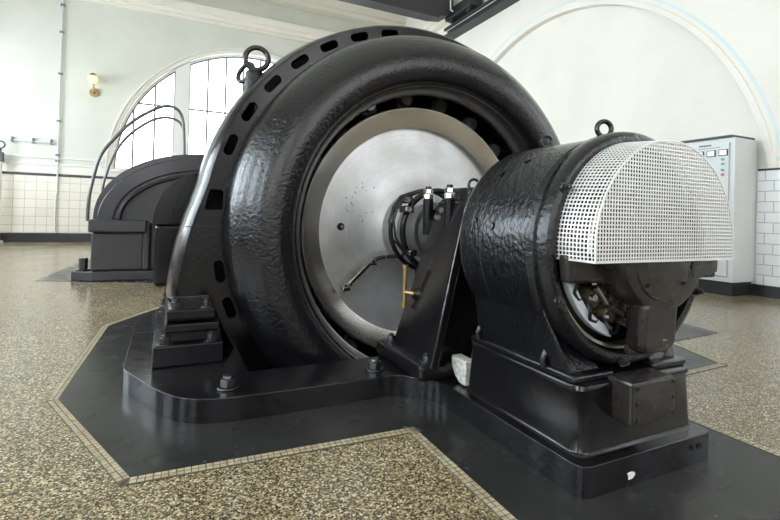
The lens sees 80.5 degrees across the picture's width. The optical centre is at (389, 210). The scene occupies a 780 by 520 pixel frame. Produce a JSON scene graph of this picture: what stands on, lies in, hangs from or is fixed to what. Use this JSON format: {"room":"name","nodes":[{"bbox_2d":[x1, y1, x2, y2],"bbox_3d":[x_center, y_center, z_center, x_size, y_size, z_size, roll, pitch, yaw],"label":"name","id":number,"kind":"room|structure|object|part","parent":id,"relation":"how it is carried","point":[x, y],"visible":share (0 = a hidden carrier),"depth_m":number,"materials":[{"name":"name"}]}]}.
{"room":"power station hall","nodes":[
{"label":"power station hall","id":0,"kind":"room"},
{"bbox_2d":[0,0,370,232],"bbox_3d":[-5.733,-3.529,14.498,14.000,9.000,0.350,2,-1,-26],"label":"wall","id":1,"kind":"structure","parent":0,"point":[124,47],"depth_m":12.96,"materials":[{"name":"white paint"}]},
{"bbox_2d":[2,136,55,144],"bbox_3d":[-9.670,-1.887,12.373,1.161,0.140,0.090,2,-1,-26],"label":"conduit","id":2,"kind":"object","parent":1,"relation":"attached to","point":[12,139],"visible":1,"depth_m":12.36,"materials":[{"name":"white metal"}]},
{"bbox_2d":[0,233,91,241],"bbox_3d":[-5.948,0.844,14.192,13.600,0.240,0.050,2,-1,-26],"label":"baseboard","id":3,"kind":"structure","parent":1,"relation":"attached to","point":[6,237],"depth_m":12.52,"materials":[{"name":"black"}]},
{"bbox_2d":[2,162,101,175],"bbox_3d":[-10.114,-1.155,12.196,4.250,0.230,0.030,2,-1,-26],"label":"trim","id":4,"kind":"structure","parent":1,"relation":"attached to","point":[13,167],"depth_m":12.57,"materials":[{"name":"beige paint"}]},
{"bbox_2d":[4,154,102,167],"bbox_3d":[-10.101,-1.385,12.185,4.250,0.230,0.060,2,-1,-26],"label":"trim","id":5,"kind":"structure","parent":1,"relation":"attached to","point":[4,154],"depth_m":12.56,"materials":[{"name":"white"}]},
{"bbox_2d":[0,174,111,232],"bbox_3d":[-5.927,-0.066,14.209,13.600,1.540,0.030,2,-1,-26],"label":"wall tiles","id":6,"kind":"structure","parent":1,"relation":"attached to","point":[27,201],"depth_m":12.54,"materials":[{"name":"beige tile"}]},
{"bbox_2d":[2,171,114,178],"bbox_3d":[-5.902,-0.870,14.210,13.600,0.070,0.045,2,-1,-26],"label":"trim","id":7,"kind":"structure","parent":1,"relation":"attached to","point":[3,172],"depth_m":12.59,"materials":[{"name":"black"}]},
{"bbox_2d":[54,0,64,232],"bbox_3d":[-9.062,-3.713,12.661,0.090,8.650,0.083,2,-1,-26],"label":"conduit","id":8,"kind":"object","parent":1,"relation":"attached to","point":[62,4],"visible":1,"depth_m":12.63,"materials":[{"name":"white metal"}]},
{"bbox_2d":[88,73,98,96],"bbox_3d":[-8.303,-3.525,12.894,0.260,0.620,0.320,2,-1,-26],"label":"wall lamp","id":9,"kind":"object","parent":1,"relation":"attached to","point":[92,78],"visible":1,"depth_m":12.85,"materials":[{"name":"gold metal"}]},
{"bbox_3d":[-8.291,-3.675,12.855,0.240,0.264,0.240,2,-1,-26],"label":"globe","id":10,"kind":"part","parent":9,"relation":"part of","materials":[{"name":"white glass"}]},
{"bbox_3d":[-8.319,-3.395,12.941,0.240,0.360,0.222,2,-1,-26],"label":"arm","id":11,"kind":"part","parent":9,"relation":"part of","materials":[{"name":"gold metal"}]},
{"bbox_2d":[102,168,126,176],"bbox_3d":[-4.499,-0.975,14.935,8.250,0.230,0.250,2,-1,-26],"label":"trim","id":12,"kind":"structure","parent":1,"relation":"attached to","point":[112,172],"depth_m":13.19,"materials":[{"name":"white paint"}]},
{"bbox_2d":[112,55,275,168],"bbox_3d":[-4.459,-3.063,15.050,7.860,3.950,0.200,2,-1,-26],"label":"window","id":13,"kind":"structure","parent":1,"relation":"in","point":[204,90],"depth_m":14.09,"materials":[{"name":"white"}]},
{"bbox_2d":[105,48,282,167],"bbox_3d":[-4.395,-3.128,14.920,8.080,4.040,0.050,2,-1,-26],"label":"trim","id":14,"kind":"structure","parent":1,"relation":"attached to","point":[146,84],"depth_m":13.71,"materials":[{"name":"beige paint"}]},
{"bbox_2d":[85,0,335,42],"bbox_3d":[-5.699,-6.022,14.132,13.600,0.420,0.320,2,-1,-26],"label":"trim","id":15,"kind":"structure","parent":1,"relation":"attached to","point":[179,9],"depth_m":14.29,"materials":[{"name":"beige paint"}]},
{"bbox_2d":[258,0,406,25],"bbox_3d":[-5.631,-7.082,14.061,13.600,0.400,0.500,2,-1,-26],"label":"trim","id":16,"kind":"structure","parent":1,"relation":"attached to","point":[332,8],"depth_m":15.90,"materials":[{"name":"beige paint"}]},
{"bbox_2d":[0,242,779,519],"bbox_3d":[-1.532,1.064,5.087,14.300,0.120,21.090,2,-1,-26],"label":"floor","id":17,"kind":"structure","parent":0,"point":[47,473],"depth_m":1.99,"materials":[{"name":"stone"}]},
{"bbox_2d":[0,140,5,242],"bbox_3d":[-10.165,-0.503,11.969,0.240,2.660,0.240,2,-1,-26],"label":"pipe","id":18,"kind":"object","parent":17,"relation":"on","point":[1,152],"visible":1,"depth_m":11.97,"materials":[{"name":"white metal"}]},
{"bbox_2d":[36,263,152,282],"bbox_3d":[-2.118,1.016,8.360,6.590,0.002,3.100,2,-1,-26],"label":"trim","id":19,"kind":"structure","parent":17,"relation":"on","point":[64,275],"depth_m":6.34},
{"bbox_2d":[71,154,204,285],"bbox_3d":[-2.937,0.071,7.437,3.461,1.830,2.850,2,-1,-26],"label":"generator","id":20,"kind":"object","parent":19,"relation":"on","point":[134,225],"depth_m":6.33,"materials":[{"name":"grey metal"}]},
{"bbox_2d":[86,104,185,220],"bbox_3d":[-3.595,-0.704,6.591,1.232,1.727,0.043,2,-1,-26],"label":"pipe","id":21,"kind":"object","parent":20,"relation":"attached to","point":[131,122],"visible":1,"depth_m":6.48,"materials":[{"name":"grey"}]},
{"bbox_2d":[101,116,182,191],"bbox_3d":[-4.189,-0.757,7.859,1.244,1.784,0.043,2,-1,-26],"label":"pipe","id":22,"kind":"object","parent":20,"relation":"attached to","point":[162,117],"visible":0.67,"depth_m":7.74,"materials":[{"name":"grey"}]},
{"bbox_2d":[93,154,204,220],"bbox_3d":[-3.067,-0.341,7.688,2.980,1.010,1.680,2,-1,-26],"label":"hood","id":23,"kind":"object","parent":20,"relation":"attached to","point":[134,194],"depth_m":6.55,"materials":[{"name":"grey metal"}]},
{"bbox_2d":[46,307,516,519],"bbox_3d":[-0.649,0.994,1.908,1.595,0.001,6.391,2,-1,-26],"label":"trim","id":24,"kind":"structure","parent":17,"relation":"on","point":[103,461],"depth_m":1.91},
{"bbox_2d":[58,287,779,519],"bbox_3d":[1.103,1.044,1.643,4.440,0.003,11.800,2,-1,-26],"label":"black floor area","id":25,"kind":"structure","parent":17,"relation":"on","point":[738,480],"depth_m":1.96,"materials":[{"name":"black tile"}]},
{"bbox_2d":[122,313,708,498],"bbox_3d":[0.215,0.947,3.501,3.882,0.183,3.781,2,-1,-26],"label":"plate","id":26,"kind":"object","parent":25,"relation":"on","point":[225,390],"visible":0.54,"depth_m":2.25,"materials":[{"name":"black metal"}]},
{"bbox_2d":[152,25,560,371],"bbox_3d":[0.037,0.147,3.926,3.594,3.190,1.653,2,-1,-26],"label":"generator","id":27,"kind":"object","parent":26,"relation":"on","point":[236,278],"visible":0.49,"depth_m":2.88,"materials":[{"name":"black paint"}]},
{"bbox_3d":[-0.018,0.146,4.040,3.430,3.140,0.020,2,-1,-26],"label":"plate","id":28,"kind":"part","parent":27,"relation":"part of","materials":[{"name":"black metal"}]},
{"bbox_2d":[300,96,499,356],"bbox_3d":[0.393,0.150,3.184,2.197,2.197,1.800,2,-1,-26],"label":"generator rotor","id":29,"kind":"object","parent":27,"relation":"in","point":[395,147],"visible":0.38,"depth_m":3.43,"materials":[{"name":"silver metal"}]},
{"bbox_2d":[376,178,478,381],"bbox_3d":[0.520,0.358,2.905,1.040,1.131,0.615,2,-1,-26],"label":"pedestal","id":30,"kind":"object","parent":26,"relation":"on","point":[438,321],"visible":0.53,"depth_m":2.63,"materials":[{"name":"black metal"}]},
{"bbox_2d":[388,188,444,273],"bbox_3d":[0.268,0.293,3.124,0.711,0.906,0.400,2,-1,-26],"label":"bearing","id":31,"kind":"object","parent":30,"relation":"attached to","point":[408,252],"visible":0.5,"depth_m":2.98,"materials":[{"name":"black metal"}]},
{"bbox_3d":[0.238,0.392,2.710,0.241,0.899,0.478,2,-1,-26],"label":"plate","id":32,"kind":"part","parent":30,"relation":"part of","materials":[{"name":"black metal"}]},
{"bbox_2d":[452,354,470,385],"bbox_3d":[0.391,0.848,2.467,0.070,0.128,0.159,2,-1,-20],"label":"lump","id":33,"kind":"object","parent":26,"relation":"on","point":[461,364],"visible":0.75,"depth_m":2.42,"materials":[{"name":"white stone"}]},
{"bbox_2d":[466,340,691,457],"bbox_3d":[0.873,0.788,2.153,0.710,0.278,0.829,2,-1,-26],"label":"pedestal","id":34,"kind":"object","parent":26,"relation":"on","point":[636,404],"visible":0.84,"depth_m":1.82,"materials":[{"name":"black metal"}]},
{"bbox_2d":[460,119,733,383],"bbox_3d":[0.901,0.128,2.125,0.970,1.081,0.820,2,-1,-26],"label":"exciter","id":35,"kind":"object","parent":34,"relation":"on","point":[574,255],"visible":1,"depth_m":1.81,"materials":[{"name":"black paint"}]},
{"bbox_3d":[0.772,0.248,1.758,0.313,0.170,0.050,2,-1,-26],"label":"arm","id":36,"kind":"part","parent":35,"relation":"part of","materials":[{"name":"black paint"}]},
{"bbox_3d":[0.897,0.154,2.133,0.880,0.880,0.030,2,-1,-26],"label":"plate","id":37,"kind":"part","parent":35,"relation":"part of","materials":[{"name":"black metal"}]},
{"bbox_3d":[0.884,0.325,1.906,0.627,0.491,0.050,2,-1,-26],"label":"field frame","id":38,"kind":"part","parent":35,"relation":"part of","materials":[{"name":"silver metal"}]},
{"bbox_3d":[1.029,0.457,1.838,0.226,0.222,0.129,2,-1,-26],"label":"arm","id":39,"kind":"part","parent":35,"relation":"part of","materials":[{"name":"black paint"}]},
{"bbox_3d":[1.286,0.242,1.985,0.289,0.101,0.085,2,-1,-26],"label":"arm","id":40,"kind":"part","parent":35,"relation":"part of","materials":[{"name":"black paint"}]},
{"bbox_3d":[1.017,0.731,1.770,0.239,0.148,0.006,2,-1,-26],"label":"plate","id":41,"kind":"part","parent":34,"relation":"part of","materials":[{"name":"black paint"}]},
{"bbox_2d":[675,323,717,340],"bbox_3d":[2.611,1.112,4.451,0.780,0.004,0.840,2,-1,-26],"label":"trim","id":42,"kind":"structure","parent":17,"relation":"on","point":[685,331],"depth_m":4.20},
{"bbox_2d":[665,134,756,296],"bbox_3d":[4.602,0.069,7.304,0.581,2.250,1.810,2,-1,-26],"label":"tall cabinet","id":43,"kind":"object","parent":17,"relation":"on","point":[733,158],"visible":0.38,"depth_m":6.50,"materials":[{"name":"white metal"}]},
{"bbox_3d":[4.559,-0.017,6.789,0.011,1.890,0.800,2,-1,-26],"label":"door","id":44,"kind":"part","parent":43,"relation":"part of","materials":[{"name":"white metal"}]},
{"bbox_2d":[674,343,779,456],"bbox_3d":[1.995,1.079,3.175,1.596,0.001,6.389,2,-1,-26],"label":"trim","id":45,"kind":"structure","parent":17,"relation":"on","point":[701,368],"depth_m":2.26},
{"bbox_2d":[405,0,779,283],"bbox_3d":[4.754,-3.297,8.028,0.120,9.000,20.390,2,-1,-26],"label":"wall","id":46,"kind":"structure","parent":0,"point":[751,28],"depth_m":6.99,"materials":[{"name":"white paint"}]},
{"bbox_2d":[418,0,484,32],"bbox_3d":[4.627,-5.887,7.956,0.320,0.330,20.390,2,-1,-26],"label":"trim","id":47,"kind":"structure","parent":46,"relation":"attached to","point":[435,27],"depth_m":14.54,"materials":[{"name":"beige paint"}]},
{"bbox_2d":[444,0,519,39],"bbox_3d":[5.384,-5.271,6.303,0.350,0.270,16.750,2,-1,-26],"label":"rail","id":48,"kind":"object","parent":46,"relation":"attached to","point":[497,6],"visible":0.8,"depth_m":12.44,"materials":[{"name":"black metal"}]},
{"bbox_2d":[338,0,481,23],"bbox_3d":[-3.398,-6.053,10.378,12.500,1.100,1.300,2,-1,-26],"label":"crane","id":49,"kind":"object","parent":48,"relation":"on","point":[425,10],"visible":0.81,"depth_m":12.63,"materials":[{"name":"grey paint"}]},
{"bbox_2d":[492,0,776,167],"bbox_3d":[3.498,-2.522,10.419,0.030,3.826,8.896,2,-1,-26],"label":"trim","id":50,"kind":"structure","parent":46,"relation":"attached to","point":[761,124],"depth_m":7.29,"materials":[{"name":"white paint"}]},
{"bbox_2d":[490,0,779,149],"bbox_3d":[3.513,-2.639,10.425,0.006,3.801,9.068,2,-1,-26],"label":"trim","id":51,"kind":"structure","parent":46,"relation":"attached to","point":[717,35],"depth_m":7.04,"materials":[{"name":"white"}]},
{"bbox_2d":[751,283,779,298],"bbox_3d":[4.546,1.119,7.947,0.070,0.160,20.390,2,-1,-26],"label":"baseboard","id":52,"kind":"structure","parent":46,"relation":"attached to","point":[756,289],"depth_m":6.42,"materials":[{"name":"black"}]},
{"bbox_2d":[756,170,779,286],"bbox_3d":[4.588,0.235,7.963,0.030,1.610,20.390,2,-1,-26],"label":"trim","id":53,"kind":"structure","parent":46,"relation":"attached to","point":[768,209],"depth_m":6.45,"materials":[{"name":"white tile"}]},
{"bbox_2d":[758,168,779,170],"bbox_3d":[4.606,-0.585,7.969,0.040,0.030,20.390,2,-1,-26],"label":"trim","id":54,"kind":"structure","parent":46,"relation":"attached to","point":[766,169],"depth_m":6.46,"materials":[{"name":"black"}]},
{"bbox_2d":[497,6,767,168],"bbox_3d":[3.377,-3.305,11.360,0.280,9.000,13.190,2,-1,-26],"label":"wall","id":55,"kind":"structure","parent":0,"point":[640,71],"depth_m":8.68,"materials":[{"name":"white paint"}]},
{"bbox_3d":[3.226,-3.450,-4.179,14.000,9.000,0.300,2,-1,-26],"label":"wall","id":56,"kind":"structure","parent":0,"visible":0},
{"bbox_2d":[444,0,495,32],"bbox_3d":[5.230,-5.271,6.202,0.023,0.023,16.700,2,-1,-26],"label":"wire","id":57,"kind":"object","parent":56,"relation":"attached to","point":[494,0],"visible":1,"depth_m":12.51,"materials":[{"name":"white metal"}]}
]}

